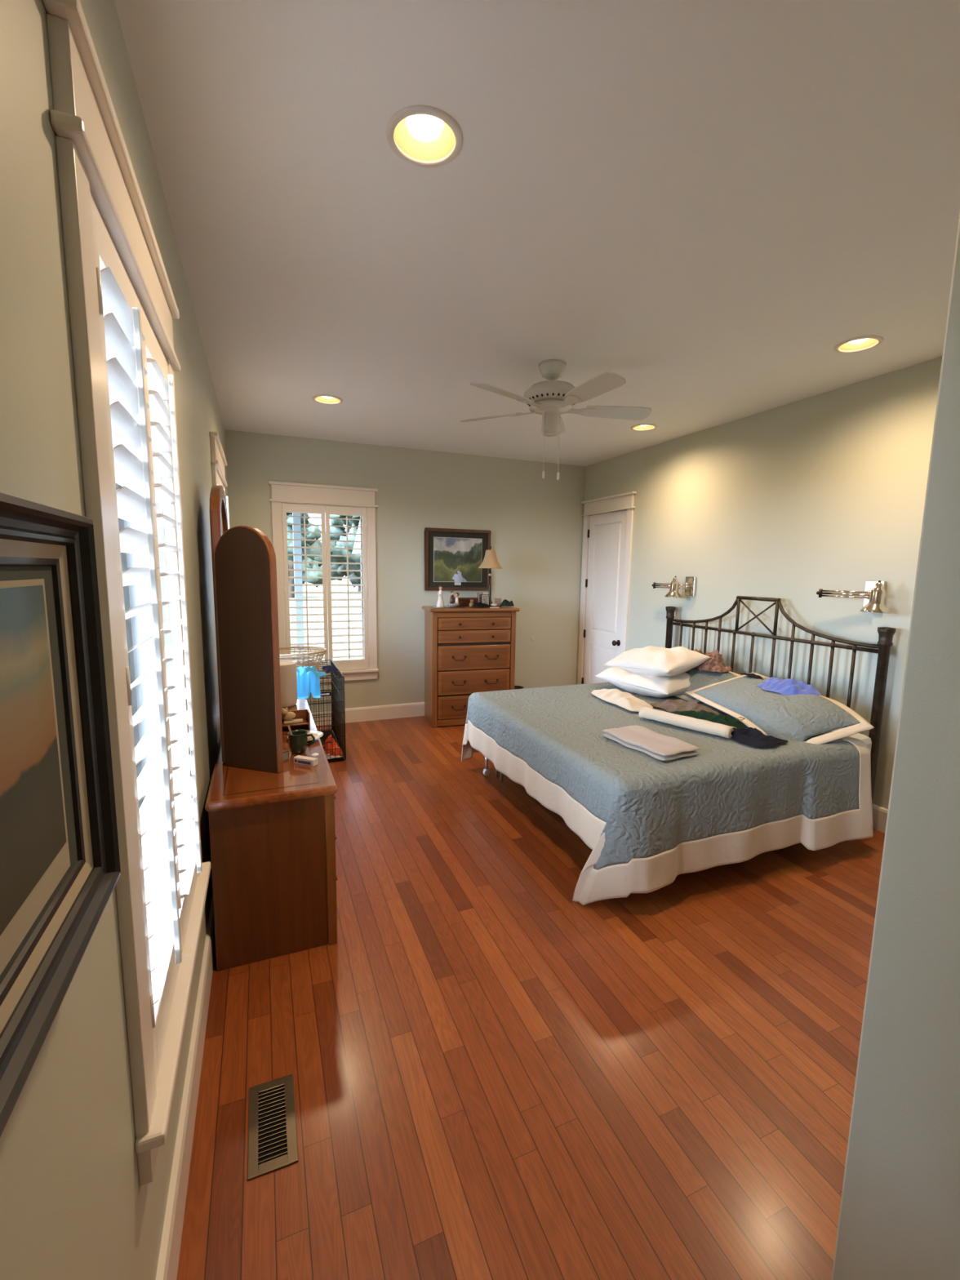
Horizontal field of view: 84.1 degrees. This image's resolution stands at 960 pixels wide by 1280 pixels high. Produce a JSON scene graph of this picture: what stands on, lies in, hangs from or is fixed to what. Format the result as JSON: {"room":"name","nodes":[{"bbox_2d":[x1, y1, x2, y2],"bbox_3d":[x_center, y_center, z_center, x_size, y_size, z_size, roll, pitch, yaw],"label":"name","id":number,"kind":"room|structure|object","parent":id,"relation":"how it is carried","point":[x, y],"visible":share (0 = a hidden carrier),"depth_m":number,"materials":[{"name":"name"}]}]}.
{"room":"bedroom","nodes":[
{"label":"bedroom","id":0,"kind":"room"},
{"bbox_2d":[0,0,227,1279],"bbox_3d":[-0.976,-0.054,1.603,0.140,2.554,6.292,-2,8,-22],"label":"wall","id":1,"kind":"structure","parent":0,"point":[73,1205],"depth_m":0.67,"materials":[{"name":"grey paint"}]},
{"bbox_2d":[0,492,120,1137],"bbox_3d":[-0.367,0.109,0.384,0.055,0.434,0.515,-2,8,-22],"label":"framed artwork","id":2,"kind":"object","parent":1,"relation":"attached to","point":[60,860],"visible":1,"depth_m":0.50,"materials":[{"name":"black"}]},
{"bbox_2d":[0,585,66,935],"bbox_3d":[-0.363,0.100,0.378,0.001,0.266,0.347,-2,8,-22],"label":"print","id":3,"kind":"object","parent":2,"relation":"attached to","point":[33,807],"depth_m":0.47},
{"bbox_2d":[42,0,211,1186],"bbox_3d":[-0.775,-0.003,1.174,0.185,1.761,0.925,-2,8,-22],"label":"window","id":4,"kind":"structure","parent":1,"relation":"in","point":[93,157],"depth_m":0.83,"materials":[{"name":"white wood"}]},
{"bbox_2d":[90,194,182,1079],"bbox_3d":[-0.653,0.056,1.030,0.066,1.487,0.364,-2,8,-22],"label":"plantation shutter","id":5,"kind":"object","parent":4,"relation":"attached to","point":[122,337],"visible":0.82,"depth_m":1.01,"materials":[{"name":"white paint"}]},
{"bbox_2d":[132,302,201,954],"bbox_3d":[-0.795,0.009,1.366,0.086,1.487,0.365,-2,8,-19],"label":"plantation shutter","id":6,"kind":"object","parent":4,"relation":"attached to","point":[159,385],"visible":0.71,"depth_m":1.36,"materials":[{"name":"white paint"}]},
{"bbox_2d":[155,891,215,1279],"bbox_3d":[-0.921,1.142,1.790,0.016,0.136,6.292,-2,8,-22],"label":"baseboard","id":7,"kind":"structure","parent":1,"relation":"attached to","point":[169,1254],"depth_m":1.29,"materials":[{"name":"white wood"}]},
{"bbox_2d":[208,431,227,490],"bbox_3d":[-1.685,-0.306,3.379,0.185,1.761,0.925,-2,8,-22],"label":"window","id":8,"kind":"structure","parent":1,"relation":"in","point":[218,460],"depth_m":2.96,"materials":[{"name":"white wood"}]},
{"bbox_2d":[216,471,225,494],"bbox_3d":[-1.566,-0.247,3.234,0.086,1.487,0.364,-2,8,-19],"label":"plantation shutter","id":9,"kind":"object","parent":8,"relation":"attached to","point":[217,474],"visible":0.09,"depth_m":3.16,"materials":[{"name":"white paint"}]},
{"bbox_2d":[220,480,229,528],"bbox_3d":[-1.705,-0.293,3.571,0.086,1.487,0.365,-2,8,-19],"label":"plantation shutter","id":10,"kind":"object","parent":8,"relation":"attached to","point":[221,483],"visible":0.1,"depth_m":3.50,"materials":[{"name":"white paint"}]},
{"bbox_2d":[224,429,586,711],"bbox_3d":[-0.525,-0.524,5.232,3.746,2.554,0.140,-2,8,-22],"label":"wall","id":11,"kind":"structure","parent":0,"point":[535,522],"depth_m":5.16,"materials":[{"name":"grey paint"}]},
{"bbox_2d":[268,480,378,682],"bbox_3d":[-1.399,-0.495,4.851,0.925,1.761,0.185,-2,8,-22],"label":"window","id":12,"kind":"structure","parent":11,"relation":"in","point":[282,492],"depth_m":4.74,"materials":[{"name":"white wood"}]},
{"bbox_2d":[281,503,328,671],"bbox_3d":[-1.550,-0.444,4.733,0.364,1.487,0.078,-2,8,-22],"label":"plantation shutter","id":13,"kind":"object","parent":12,"relation":"attached to","point":[286,508],"visible":0.81,"depth_m":4.71,"materials":[{"name":"white paint"}]},
{"bbox_2d":[324,506,368,670],"bbox_3d":[-1.209,-0.457,4.872,0.364,1.487,0.078,-2,8,-22],"label":"plantation shutter","id":14,"kind":"object","parent":12,"relation":"attached to","point":[358,664],"visible":0.98,"depth_m":4.86,"materials":[{"name":"white paint"}]},
{"bbox_2d":[311,702,424,725],"bbox_3d":[-0.513,0.684,5.318,3.466,0.136,0.016,-2,8,-22],"label":"baseboard","id":15,"kind":"structure","parent":11,"relation":"attached to","point":[411,709],"depth_m":5.12,"materials":[{"name":"white wood"}]},
{"bbox_2d":[424,527,491,590],"bbox_3d":[-0.213,-0.787,5.231,0.684,0.596,0.029,-2,8,-22],"label":"framed picture","id":16,"kind":"object","parent":11,"relation":"attached to","point":[453,557],"visible":0.91,"depth_m":5.21,"materials":[{"name":"brown wood"}]},
{"bbox_2d":[433,537,482,582],"bbox_3d":[-0.215,-0.785,5.229,0.504,0.430,0.002,-2,8,-22],"label":"print","id":17,"kind":"object","parent":16,"relation":"attached to","point":[455,559],"depth_m":5.22,"materials":[{"name":"green paper"}]},
{"bbox_2d":[176,715,884,1279],"bbox_3d":[0.654,1.200,2.503,4.066,0.120,6.792,-2,8,-22],"label":"floor","id":18,"kind":"structure","parent":0,"point":[498,1074],"depth_m":1.60,"materials":[{"name":"brown wood"}]},
{"bbox_2d":[204,698,337,971],"bbox_3d":[-1.002,0.778,2.601,0.460,0.645,1.447,-2,8,-22],"label":"dresser","id":19,"kind":"object","parent":18,"relation":"on","point":[273,837],"visible":0.8,"depth_m":1.96,"materials":[{"name":"red wood"}]},
{"bbox_2d":[209,484,283,773],"bbox_3d":[-1.050,-0.102,2.415,0.232,1.145,0.956,-2,8,-22],"label":"mirror","id":20,"kind":"object","parent":19,"relation":"on","point":[244,566],"visible":1,"depth_m":2.06,"materials":[{"name":"brown wood"}]},
{"bbox_2d":[209,487,222,761],"bbox_3d":[-1.156,-0.098,2.372,0.003,1.133,0.568,-2,8,-22],"label":"mirror","id":21,"kind":"object","parent":20,"relation":"attached to","point":[212,495],"depth_m":2.09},
{"bbox_2d":[221,503,225,534],"bbox_3d":[-1.135,-0.099,2.381,0.002,1.035,0.470,-2,8,-22],"label":"mirror glass","id":22,"kind":"object","parent":20,"relation":"attached to","point":[223,505],"depth_m":2.41,"materials":[{"name":"white"}]},
{"bbox_2d":[283,749,288,762],"bbox_3d":[-0.816,0.484,2.205,0.009,0.045,0.060,5,8,27],"label":"picture frame","id":23,"kind":"object","parent":19,"relation":"on","point":[286,753],"visible":0.5,"depth_m":2.21,"materials":[{"name":"silver wood"}]},
{"bbox_2d":[283,751,288,760],"bbox_3d":[-0.813,0.485,2.203,0.001,0.031,0.046,5,8,27],"label":"photo","id":24,"kind":"object","parent":23,"relation":"attached to","point":[286,754],"depth_m":2.21},
{"bbox_2d":[280,659,297,707],"bbox_3d":[-1.162,0.256,3.105,0.180,0.253,0.180,-2,8,-22],"label":"speaker","id":25,"kind":"object","parent":19,"relation":"on","point":[288,677],"visible":0.54,"depth_m":3.05},
{"bbox_2d":[281,708,310,734],"bbox_3d":[-0.915,0.403,2.612,0.154,0.102,0.072,-2,8,-22],"label":"shelf","id":26,"kind":"object","parent":19,"relation":"on","point":[301,721],"visible":0.56,"depth_m":2.62,"materials":[{"name":"brown wood"}]},
{"bbox_2d":[281,707,295,720],"bbox_3d":[-0.935,0.360,2.595,0.069,0.068,0.042,-5,9,-37],"label":"figurine","id":27,"kind":"object","parent":26,"relation":"on","point":[286,715],"visible":0.98,"depth_m":2.58,"materials":[{"name":"beige ceramic"}]},
{"bbox_2d":[283,718,303,724],"bbox_3d":[-0.915,0.398,2.611,0.090,0.013,0.040,-2,8,-22],"label":"book","id":28,"kind":"object","parent":26,"relation":"on","point":[295,721],"depth_m":2.60,"materials":[{"name":"beige fabric"}]},
{"bbox_2d":[288,729,315,754],"bbox_3d":[-0.787,0.446,2.329,0.082,0.090,0.102,7,9,37],"label":"mug","id":29,"kind":"object","parent":19,"relation":"on","point":[298,740],"visible":0.99,"depth_m":2.29,"materials":[{"name":"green ceramic"}]},
{"bbox_2d":[287,730,323,740],"bbox_3d":[-0.821,0.456,2.505,0.162,0.015,0.162,-2,8,-22],"label":"plate","id":30,"kind":"object","parent":19,"relation":"on","point":[316,734],"visible":0.34,"depth_m":2.54,"materials":[{"name":"white ceramic"}]},
{"bbox_2d":[293,755,318,766],"bbox_3d":[-0.717,0.497,2.191,0.098,0.026,0.031,3,8,20],"label":"carton","id":31,"kind":"object","parent":19,"relation":"on","point":[302,760],"visible":1,"depth_m":2.18,"materials":[{"name":"grey cardboard"}]},
{"bbox_2d":[247,1073,298,1180],"bbox_3d":[-0.545,1.265,1.397,0.116,0.005,0.247,-2,8,-22],"label":"floor vent","id":32,"kind":"object","parent":18,"relation":"in","point":[273,1145],"visible":1,"depth_m":1.38,"materials":[{"name":"brown metal"}]},
{"bbox_2d":[299,659,346,761],"bbox_3d":[-1.417,0.553,4.239,0.563,0.644,0.808,-2,8,-22],"label":"dog crate","id":33,"kind":"object","parent":18,"relation":"on","point":[336,708],"visible":0.39,"depth_m":4.12,"materials":[{"name":"black metal"}]},
{"bbox_2d":[279,645,327,669],"bbox_3d":[-1.486,0.155,4.162,0.570,0.156,0.427,-2,8,-22],"label":"wicker basket","id":34,"kind":"object","parent":33,"relation":"on","point":[323,650],"visible":0.46,"depth_m":4.19,"materials":[{"name":"beige wicker"}]},
{"bbox_2d":[296,666,327,698],"bbox_3d":[-1.275,0.301,3.902,0.262,0.226,0.215,2,8,9],"label":"shirt","id":35,"kind":"object","parent":33,"relation":"hanging from","point":[308,677],"visible":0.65,"depth_m":3.84,"materials":[{"name":"blue fabric"}]},
{"bbox_2d":[321,665,337,672],"bbox_3d":[-1.176,0.218,4.188,0.113,0.034,0.241,-3,8,-26],"label":"cloth","id":36,"kind":"object","parent":33,"relation":"on","point":[328,668],"visible":1,"depth_m":4.16,"materials":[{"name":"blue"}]},
{"bbox_2d":[320,729,343,761],"bbox_3d":[-1.424,0.865,4.286,0.537,0.014,0.770,-2,8,-22],"label":"tray","id":37,"kind":"object","parent":33,"relation":"on","point":[329,732],"depth_m":4.44,"materials":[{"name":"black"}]},
{"bbox_2d":[322,734,342,755],"bbox_3d":[-1.159,0.812,4.096,0.150,0.137,0.211,-5,10,-40],"label":"cloth","id":38,"kind":"object","parent":33,"relation":"in","point":[338,752],"visible":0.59,"depth_m":4.05,"materials":[{"name":"fabric"}]},
{"bbox_2d":[325,754,342,759],"bbox_3d":[-1.129,0.875,4.016,0.176,0.030,0.053,-2,8,-24],"label":"pad","id":39,"kind":"object","parent":33,"relation":"in","point":[331,756],"visible":0.56,"depth_m":4.00,"materials":[{"name":"beige"}]},
{"bbox_2d":[422,605,519,728],"bbox_3d":[-0.099,0.234,5.102,0.851,1.098,0.432,-1,8,-16],"label":"dresser","id":40,"kind":"object","parent":18,"relation":"on","point":[468,651],"visible":0.84,"depth_m":4.91,"materials":[{"name":"brown wood"}]},
{"bbox_2d":[430,606,465,608],"bbox_3d":[-0.298,-0.304,4.935,0.290,0.004,0.145,-2,8,-22],"label":"glass tray","id":41,"kind":"object","parent":40,"relation":"on","point":[430,606],"visible":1,"depth_m":4.92,"materials":[{"name":"grey"}]},
{"bbox_2d":[435,585,444,606],"bbox_3d":[-0.368,-0.408,4.965,0.084,0.202,0.084,-2,8,-22],"label":"figurine","id":42,"kind":"object","parent":41,"relation":"on","point":[440,602],"visible":0.98,"depth_m":4.95,"materials":[{"name":"beige ceramic"}]},
{"bbox_2d":[448,591,459,607],"bbox_3d":[-0.244,-0.380,4.973,0.111,0.154,0.068,-2,8,-22],"label":"figurine","id":43,"kind":"object","parent":41,"relation":"on","point":[454,602],"visible":1,"depth_m":4.96,"materials":[{"name":"brown"}]},
{"bbox_2d":[457,597,477,606],"bbox_3d":[-0.113,-0.370,5.162,0.280,0.082,0.110,-1,8,-16],"label":"jewelry box","id":44,"kind":"object","parent":40,"relation":"on","point":[463,602],"visible":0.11,"depth_m":5.10,"materials":[{"name":"brown wood"}]},
{"bbox_2d":[469,599,473,607],"bbox_3d":[-0.080,-0.343,4.985,0.044,0.077,0.040,-2,8,-22],"label":"figurine","id":45,"kind":"object","parent":40,"relation":"on","point":[471,603],"visible":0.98,"depth_m":4.97,"materials":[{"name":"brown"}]},
{"bbox_2d":[477,592,483,602],"bbox_3d":[0.001,-0.388,5.116,0.055,0.134,0.052,-1,8,-16],"label":"photo frame","id":46,"kind":"object","parent":40,"relation":"on","point":[478,593],"visible":0.57,"depth_m":5.10,"materials":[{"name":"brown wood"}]},
{"bbox_2d":[471,601,489,607],"bbox_3d":[0.007,-0.332,4.969,0.164,0.044,0.121,-4,9,-32],"label":"hat","id":47,"kind":"object","parent":40,"relation":"on","point":[476,604],"visible":1,"depth_m":4.94,"materials":[{"name":"black"}]},
{"bbox_2d":[480,594,489,607],"bbox_3d":[0.046,-0.376,5.084,0.080,0.119,0.052,-1,8,-16],"label":"photo frame","id":48,"kind":"object","parent":40,"relation":"on","point":[484,597],"visible":0.74,"depth_m":5.07,"materials":[{"name":"silver"}]},
{"bbox_2d":[482,595,488,604],"bbox_3d":[0.050,-0.375,5.067,0.049,0.088,0.016,-1,8,-16],"label":"photo","id":49,"kind":"object","parent":48,"relation":"attached to","point":[485,598],"depth_m":5.07},
{"bbox_2d":[478,546,502,606],"bbox_3d":[0.099,-0.617,5.149,0.229,0.580,0.229,-2,8,-22],"label":"table lamp","id":50,"kind":"object","parent":40,"relation":"on","point":[490,561],"visible":0.94,"depth_m":5.08,"materials":[{"name":"beige fabric"}]},
{"bbox_2d":[490,603,497,607],"bbox_3d":[0.132,-0.330,5.061,0.068,0.036,0.067,-2,8,-22],"label":"glass dish","id":51,"kind":"object","parent":40,"relation":"on","point":[492,605],"visible":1,"depth_m":5.04,"materials":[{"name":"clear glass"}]},
{"bbox_2d":[494,598,501,607],"bbox_3d":[0.170,-0.360,5.112,0.062,0.085,0.052,-1,8,-16],"label":"photo frame","id":52,"kind":"object","parent":40,"relation":"on","point":[498,601],"visible":0.97,"depth_m":5.09,"materials":[{"name":"grey metal"}]},
{"bbox_2d":[496,599,500,606],"bbox_3d":[0.176,-0.359,5.093,0.046,0.068,0.013,-1,8,-16],"label":"photo","id":53,"kind":"object","parent":52,"relation":"attached to","point":[498,601],"depth_m":5.09},
{"bbox_2d":[500,599,514,606],"bbox_3d":[0.255,-0.354,5.074,0.132,0.067,0.109,-2,8,-22],"label":"pouch","id":54,"kind":"object","parent":40,"relation":"on","point":[505,602],"visible":1,"depth_m":5.04,"materials":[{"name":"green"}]},
{"bbox_2d":[514,684,524,688],"bbox_3d":[0.351,0.615,5.464,0.196,0.264,0.196,-2,8,-22],"label":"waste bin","id":55,"kind":"object","parent":18,"relation":"on","point":[515,686],"visible":0.18,"depth_m":5.52,"materials":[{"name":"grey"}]},
{"bbox_2d":[482,595,896,805],"bbox_3d":[1.109,0.375,3.421,1.792,1.290,1.752,-2,8,-22],"label":"bed","id":56,"kind":"object","parent":18,"relation":"on","point":[886,634],"visible":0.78,"depth_m":3.31,"materials":[{"name":"brown metal"}]},
{"bbox_3d":[1.097,0.755,3.381,1.700,0.174,1.580,-2,8,-22],"label":"box spring","id":57,"kind":"object","parent":56,"relation":"on","visible":0},
{"bbox_2d":[830,728,871,753],"bbox_3d":[1.100,0.564,3.356,1.700,0.209,1.580,-2,8,-22],"label":"mattress","id":58,"kind":"object","parent":57,"relation":"on","point":[864,738],"visible":0.09,"depth_m":2.93,"materials":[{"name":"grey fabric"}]},
{"bbox_2d":[461,681,873,905],"bbox_3d":[0.925,0.741,3.283,1.699,0.590,1.885,-2,8,-22],"label":"bedspread","id":59,"kind":"object","parent":58,"relation":"on","point":[646,821],"visible":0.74,"depth_m":2.54,"materials":[{"name":"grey fabric"}]},
{"bbox_2d":[591,688,653,711],"bbox_3d":[0.929,0.373,3.506,0.216,0.063,0.609,-2,8,-22],"label":"towel","id":60,"kind":"object","parent":59,"relation":"on","point":[626,700],"visible":0.92,"depth_m":3.43,"materials":[{"name":"beige fabric"}]},
{"bbox_2d":[595,666,690,697],"bbox_3d":[1.220,0.283,3.857,0.460,0.202,0.620,-5,10,-38],"label":"pillow","id":61,"kind":"object","parent":59,"relation":"on","point":[639,683],"visible":0.67,"depth_m":3.68,"materials":[{"name":"beige fabric"}]},
{"bbox_2d":[603,645,711,676],"bbox_3d":[1.273,0.152,3.872,0.434,0.230,0.624,-3,9,-29],"label":"pillow","id":62,"kind":"object","parent":61,"relation":"on","point":[681,660],"visible":0.94,"depth_m":3.70,"materials":[{"name":"beige fabric"}]},
{"bbox_2d":[602,725,700,760],"bbox_3d":[0.840,0.503,2.646,0.256,0.046,0.422,-3,8,-28],"label":"folded towel","id":63,"kind":"object","parent":59,"relation":"on","point":[659,746],"visible":1,"depth_m":2.58,"materials":[{"name":"beige fabric"}]},
{"bbox_2d":[649,698,720,715],"bbox_3d":[1.281,0.408,3.329,0.279,0.057,0.441,-2,8,-22],"label":"shirt","id":64,"kind":"object","parent":59,"relation":"on","point":[670,705],"visible":0.85,"depth_m":3.29,"materials":[{"name":"beige fabric"}]},
{"bbox_2d":[638,706,736,738],"bbox_3d":[1.142,0.455,2.963,0.107,0.063,0.527,-6,10,-42],"label":"rolled towel","id":65,"kind":"object","parent":59,"relation":"on","point":[689,722],"visible":0.98,"depth_m":2.91,"materials":[{"name":"beige fabric"}]},
{"bbox_2d":[669,668,741,702],"bbox_3d":[1.505,0.264,3.951,0.459,0.230,0.809,-2,8,-19],"label":"pillow sham","id":66,"kind":"object","parent":59,"relation":"on","point":[698,678],"visible":0.22,"depth_m":3.69,"materials":[{"name":"grey fabric"}]},
{"bbox_2d":[693,648,732,672],"bbox_3d":[1.622,0.132,3.814,0.197,0.155,0.329,-2,8,-19],"label":"plaid cloth","id":67,"kind":"object","parent":66,"relation":"on","point":[714,664],"visible":0.66,"depth_m":3.71,"materials":[{"name":"pink fabric"}]},
{"bbox_2d":[673,710,747,728],"bbox_3d":[1.329,0.443,3.077,0.212,0.055,0.423,-2,8,-22],"label":"shirt","id":68,"kind":"object","parent":59,"relation":"on","point":[702,714],"visible":0.82,"depth_m":3.03,"materials":[{"name":"green fabric"}]},
{"bbox_2d":[730,726,788,747],"bbox_3d":[1.416,0.484,2.789,0.253,0.053,0.326,-2,8,-22],"label":"trousers","id":69,"kind":"object","parent":59,"relation":"on","point":[751,736],"visible":0.8,"depth_m":2.71,"materials":[{"name":"black fabric"}]},
{"bbox_2d":[684,672,874,744],"bbox_3d":[1.706,0.434,3.179,0.507,0.340,0.954,-1,8,-10],"label":"pillow sham","id":70,"kind":"object","parent":59,"relation":"on","point":[800,717],"visible":0.82,"depth_m":2.91,"materials":[{"name":"grey"}]},
{"bbox_2d":[741,672,764,679],"bbox_3d":[1.766,0.227,3.438,0.058,0.019,0.224,0,8,-9],"label":"sock","id":71,"kind":"object","parent":70,"relation":"on","point":[753,675],"visible":1,"depth_m":3.41,"materials":[{"name":"black fabric"}]},
{"bbox_2d":[757,677,821,695],"bbox_3d":[1.812,0.268,3.121,0.245,0.082,0.364,-2,8,-22],"label":"cloth","id":72,"kind":"object","parent":70,"relation":"on","point":[788,686],"visible":1,"depth_m":3.08,"materials":[{"name":"blue fabric"}]},
{"bbox_2d":[114,0,959,466],"bbox_3d":[0.693,-1.491,2.149,4.066,0.200,6.792,-2,8,-22],"label":"ceiling","id":73,"kind":"structure","parent":0,"point":[693,203],"depth_m":1.61,"materials":[{"name":"white paint"}]},
{"bbox_2d":[311,394,342,404],"bbox_3d":[-1.010,-1.648,3.521,0.198,0.118,0.198,-2,8,-22],"label":"recessed light","id":74,"kind":"object","parent":73,"relation":"in","point":[322,398],"visible":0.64,"depth_m":3.57,"materials":[{"name":"beige"}]},
{"bbox_2d":[386,104,462,167],"bbox_3d":[-0.142,-1.353,1.372,0.198,0.118,0.198,-2,8,-22],"label":"recessed light","id":75,"kind":"object","parent":73,"relation":"in","point":[420,135],"visible":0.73,"depth_m":1.40,"materials":[{"name":"beige"}]},
{"bbox_2d":[459,359,651,479],"bbox_3d":[0.409,-1.186,2.888,1.089,0.604,1.056,-2,8,-22],"label":"ceiling fan","id":76,"kind":"object","parent":73,"relation":"hanging from","point":[551,398],"visible":1,"depth_m":2.82,"materials":[{"name":"white metal"}]},
{"bbox_2d":[631,423,657,431],"bbox_3d":[1.262,-1.689,4.085,0.198,0.118,0.198,-2,8,-22],"label":"recessed light","id":77,"kind":"object","parent":73,"relation":"in","point":[642,427],"visible":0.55,"depth_m":4.14,"materials":[{"name":"beige"}]},
{"bbox_2d":[833,335,884,353],"bbox_3d":[1.828,-1.482,2.565,0.198,0.118,0.198,-2,8,-22],"label":"recessed light","id":78,"kind":"object","parent":73,"relation":"in","point":[860,344],"visible":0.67,"depth_m":2.60,"materials":[{"name":"beige"}]},
{"bbox_2d":[582,356,942,808],"bbox_3d":[2.052,-0.287,3.710,0.140,2.554,4.662,-2,8,-22],"label":"wall","id":79,"kind":"structure","parent":0,"point":[789,502],"depth_m":3.46,"materials":[{"name":"grey paint"}]},
{"bbox_2d":[577,491,636,684],"bbox_3d":[1.252,-0.340,5.436,0.104,2.186,0.852,-2,8,-22],"label":"door","id":80,"kind":"structure","parent":79,"relation":"in","point":[609,536],"depth_m":5.42,"materials":[{"name":"white wood"}]},
{"bbox_2d":[652,576,696,598],"bbox_3d":[1.575,-0.445,4.438,0.184,0.180,0.420,-2,8,-22],"label":"wall lamp","id":81,"kind":"object","parent":79,"relation":"attached to","point":[690,584],"visible":1,"depth_m":4.33,"materials":[{"name":"silver metal"}]},
{"bbox_2d":[816,580,890,613],"bbox_3d":[2.142,-0.256,3.064,0.184,0.180,0.433,-2,8,-22],"label":"wall lamp","id":82,"kind":"object","parent":79,"relation":"attached to","point":[874,593],"visible":1,"depth_m":2.97,"materials":[{"name":"silver metal"}]},
{"bbox_2d":[871,804,888,833],"bbox_3d":[2.102,0.961,3.501,0.016,0.136,3.688,-2,8,-22],"label":"baseboard","id":83,"kind":"structure","parent":79,"relation":"attached to","point":[879,813],"depth_m":3.04,"materials":[{"name":"white wood"}]},
{"bbox_2d":[831,212,959,1279],"bbox_3d":[2.035,0.148,0.397,2.422,2.554,1.750,-2,8,-22],"label":"wall","id":84,"kind":"structure","parent":0,"point":[899,1219],"depth_m":0.73,"materials":[{"name":"grey paint"}]},
{"label":"outside","id":85,"kind":"structure","parent":0,"visible":0},
{"bbox_2d":[288,579,362,661],"bbox_3d":[-13.485,-2.409,32.271,120.000,0.120,110.000,-2,8,-22],"label":"lawn","id":86,"kind":"structure","parent":85,"point":[309,588],"depth_m":20.82,"materials":[{"name":"green plant"}]},
{"bbox_2d":[292,512,304,661],"bbox_3d":[-2.530,-0.561,7.439,0.150,2.995,0.150,-2,8,-22],"label":"porch post","id":87,"kind":"object","parent":86,"relation":"on","point":[295,520],"visible":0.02,"depth_m":7.36,"materials":[{"name":"grey paint"}]},
{"bbox_2d":[286,512,327,597],"bbox_3d":[-12.244,-6.140,34.426,4.748,6.770,5.204,0,8,-7],"label":"tree","id":88,"kind":"object","parent":86,"relation":"on","point":[289,519],"visible":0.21,"depth_m":33.89,"materials":[{"name":"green plant"}]},
{"bbox_2d":[321,514,360,591],"bbox_3d":[-9.419,-7.821,41.592,6.298,8.312,6.513,6,9,34],"label":"tree","id":89,"kind":"object","parent":86,"relation":"on","point":[334,522],"visible":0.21,"depth_m":39.96,"materials":[{"name":"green plant"}]},
{"bbox_2d":[351,521,360,554],"bbox_3d":[-1.629,-4.235,28.189,9.000,4.900,7.200,-2,8,-22],"label":"house","id":90,"kind":"structure","parent":86,"relation":"on","point":[357,545],"depth_m":27.94,"materials":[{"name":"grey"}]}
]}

